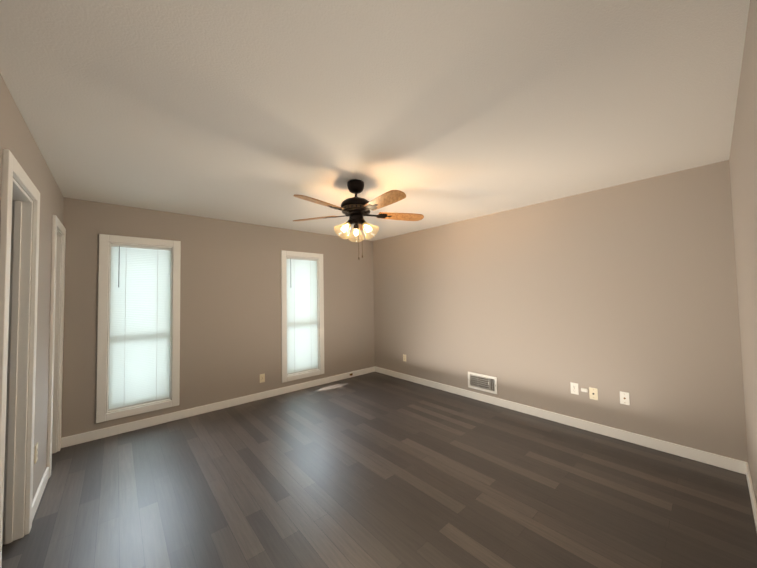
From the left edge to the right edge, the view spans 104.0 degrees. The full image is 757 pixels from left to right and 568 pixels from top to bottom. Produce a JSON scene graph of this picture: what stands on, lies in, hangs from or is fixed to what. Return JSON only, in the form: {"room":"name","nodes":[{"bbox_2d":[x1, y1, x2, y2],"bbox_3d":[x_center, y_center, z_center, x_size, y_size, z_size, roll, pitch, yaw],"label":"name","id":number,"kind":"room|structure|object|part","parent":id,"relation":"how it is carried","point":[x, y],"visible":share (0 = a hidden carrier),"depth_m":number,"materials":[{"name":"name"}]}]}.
{"room":"empty bedroom","nodes":[
{"label":"empty bedroom","id":0,"kind":"room"},
{"bbox_2d":[0,73,63,527],"bbox_3d":[-1.658,0.270,1.164,0.130,2.440,4.480,1,-3,-42],"label":"wall","id":1,"kind":"structure","parent":0,"point":[17,140],"depth_m":2.09,"materials":[{"name":"beige paint"}]},
{"bbox_2d":[0,149,39,567],"bbox_3d":[-2.006,0.449,1.569,0.150,2.125,0.750,1,-3,-42],"label":"door frame","id":2,"kind":"structure","parent":1,"relation":"attached to","point":[19,235],"depth_m":1.78,"materials":[{"name":"white paint"}]},
{"bbox_2d":[34,442,37,463],"bbox_3d":[-2.341,1.155,2.023,0.008,0.115,0.070,1,-3,-42],"label":"electrical outlet","id":3,"kind":"object","parent":1,"relation":"attached to","point":[36,454],"visible":1,"depth_m":2.01,"materials":[{"name":"beige plastic"}]},
{"bbox_2d":[32,467,48,520],"bbox_3d":[-2.414,1.492,2.104,0.014,0.095,0.675,1,-3,-42],"label":"baseboard","id":4,"kind":"structure","parent":1,"relation":"attached to","point":[37,497],"depth_m":2.10,"materials":[{"name":"white paint"}]},
{"bbox_2d":[47,215,65,477],"bbox_3d":[-2.914,0.503,2.593,0.150,2.125,0.640,1,-3,-42],"label":"door frame","id":5,"kind":"structure","parent":1,"relation":"attached to","point":[56,348],"depth_m":2.77,"materials":[{"name":"white paint"}]},
{"bbox_2d":[61,197,374,437],"bbox_3d":[-1.633,0.386,4.263,4.280,2.440,0.130,1,-3,-42],"label":"wall","id":6,"kind":"structure","parent":0,"point":[230,310],"depth_m":3.81,"materials":[{"name":"beige paint"}]},
{"bbox_2d":[96,234,180,422],"bbox_3d":[-2.669,0.454,3.328,0.710,1.940,0.150,1,-3,-42],"label":"window","id":7,"kind":"structure","parent":6,"relation":"in","point":[103,413],"depth_m":3.17,"materials":[{"name":"white paint"}]},
{"bbox_3d":[-2.692,0.455,3.354,0.536,1.766,0.030,1,-3,-42],"label":"left window sash","id":8,"kind":"part","parent":7,"relation":"part of","materials":[{"name":"white plastic"}]},
{"bbox_2d":[108,244,170,410],"bbox_3d":[-2.654,0.452,3.311,0.528,1.761,0.030,1,-3,-42],"label":"window blind","id":9,"kind":"object","parent":7,"relation":"attached to","point":[139,360],"visible":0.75,"depth_m":3.30,"materials":[{"name":"white"}]},
{"bbox_2d":[118,246,119,286],"bbox_3d":[-2.800,-0.188,3.191,0.007,0.451,0.016,1,-3,-42],"label":"blind wand","id":10,"kind":"object","parent":9,"relation":"hanging from","point":[119,265],"visible":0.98,"depth_m":3.19,"materials":[{"name":"grey plastic"}]},
{"bbox_2d":[61,366,375,447],"bbox_3d":[-1.575,1.554,4.154,3.990,0.095,0.018,1,-3,-42],"label":"baseboard","id":11,"kind":"structure","parent":6,"relation":"attached to","point":[135,425],"depth_m":3.57,"materials":[{"name":"white paint"}]},
{"bbox_2d":[260,374,264,382],"bbox_3d":[-1.623,1.316,4.130,0.070,0.115,0.008,1,-3,-42],"label":"electrical outlet","id":12,"kind":"object","parent":6,"relation":"attached to","point":[262,377],"visible":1,"depth_m":4.13,"materials":[{"name":"beige plastic"}]},
{"bbox_2d":[281,250,323,382],"bbox_3d":[-1.202,0.477,4.628,0.710,1.940,0.150,1,-3,-42],"label":"window","id":13,"kind":"structure","parent":6,"relation":"in","point":[320,325],"depth_m":4.56,"materials":[{"name":"white paint"}]},
{"bbox_2d":[286,257,317,374],"bbox_3d":[-1.187,0.474,4.611,0.528,1.761,0.030,1,-3,-42],"label":"window blind","id":14,"kind":"object","parent":13,"relation":"attached to","point":[302,346],"visible":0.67,"depth_m":4.60,"materials":[{"name":"white"}]},
{"bbox_2d":[0,0,749,240],"bbox_3d":[-0.299,-1.005,1.674,5.750,0.100,5.880,1,-3,-42],"label":"ceiling","id":15,"kind":"structure","parent":0,"point":[436,112],"depth_m":1.54,"materials":[{"name":"white paint"}]},
{"bbox_2d":[293,179,423,258],"bbox_3d":[-0.193,-0.565,2.622,1.255,0.712,1.242,1,-3,-42],"label":"ceiling fan","id":16,"kind":"object","parent":15,"relation":"hanging from","point":[356,209],"visible":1,"depth_m":2.59,"materials":[{"name":"brown wood"}]},
{"bbox_2d":[2,372,756,567],"bbox_3d":[-0.255,1.532,1.579,5.750,0.100,5.880,1,-3,-42],"label":"floor","id":17,"kind":"structure","parent":0,"point":[374,470],"depth_m":2.10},
{"bbox_2d":[373,160,747,461],"bbox_3d":[1.448,0.319,3.917,0.130,2.440,4.480,1,-3,-42],"label":"wall","id":18,"kind":"structure","parent":0,"point":[612,292],"depth_m":3.00,"materials":[{"name":"beige paint"}]},
{"bbox_2d":[468,372,496,393],"bbox_3d":[1.358,1.295,3.885,0.029,0.210,0.410,1,-3,-42],"label":"air vent","id":19,"kind":"object","parent":18,"relation":"in","point":[494,391],"visible":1,"depth_m":3.88,"materials":[{"name":"white metal"}]},
{"bbox_2d":[376,367,739,472],"bbox_3d":[1.370,1.492,3.872,0.018,0.095,4.350,1,-3,-42],"label":"baseboard","id":20,"kind":"structure","parent":18,"relation":"attached to","point":[731,464],"depth_m":2.97,"materials":[{"name":"white paint"}]},
{"bbox_2d":[570,382,578,394],"bbox_3d":[2.060,1.099,3.107,0.008,0.115,0.070,1,-3,-42],"label":"duplex electrical outlet","id":21,"kind":"object","parent":18,"relation":"attached to","point":[574,388],"visible":1,"depth_m":3.10,"materials":[{"name":"white plastic"}]},
{"bbox_2d":[589,387,597,399],"bbox_3d":[2.170,1.107,2.984,0.008,0.115,0.070,1,-3,-42],"label":"outlet","id":22,"kind":"object","parent":18,"relation":"attached to","point":[593,393],"visible":1,"depth_m":2.98,"materials":[{"name":"beige plastic"}]},
{"bbox_2d":[620,391,629,404],"bbox_3d":[2.330,1.083,2.799,0.014,0.115,0.070,1,-3,-42],"label":"outlet","id":23,"kind":"object","parent":18,"relation":"attached to","point":[624,398],"visible":1,"depth_m":2.80,"materials":[{"name":"white plastic"}]},
{"bbox_2d":[729,0,756,502],"bbox_3d":[1.289,0.208,0.872,4.150,2.440,0.130,1,-3,-42],"label":"wall","id":24,"kind":"structure","parent":0,"point":[743,164],"depth_m":1.54,"materials":[{"name":"beige paint"}]},
{"bbox_2d":[740,460,756,530],"bbox_3d":[1.657,1.389,1.232,3.035,0.095,0.014,1,-3,-42],"label":"baseboard","id":25,"kind":"structure","parent":24,"relation":"attached to","point":[744,467],"depth_m":2.01,"materials":[{"name":"white paint"}]}
]}

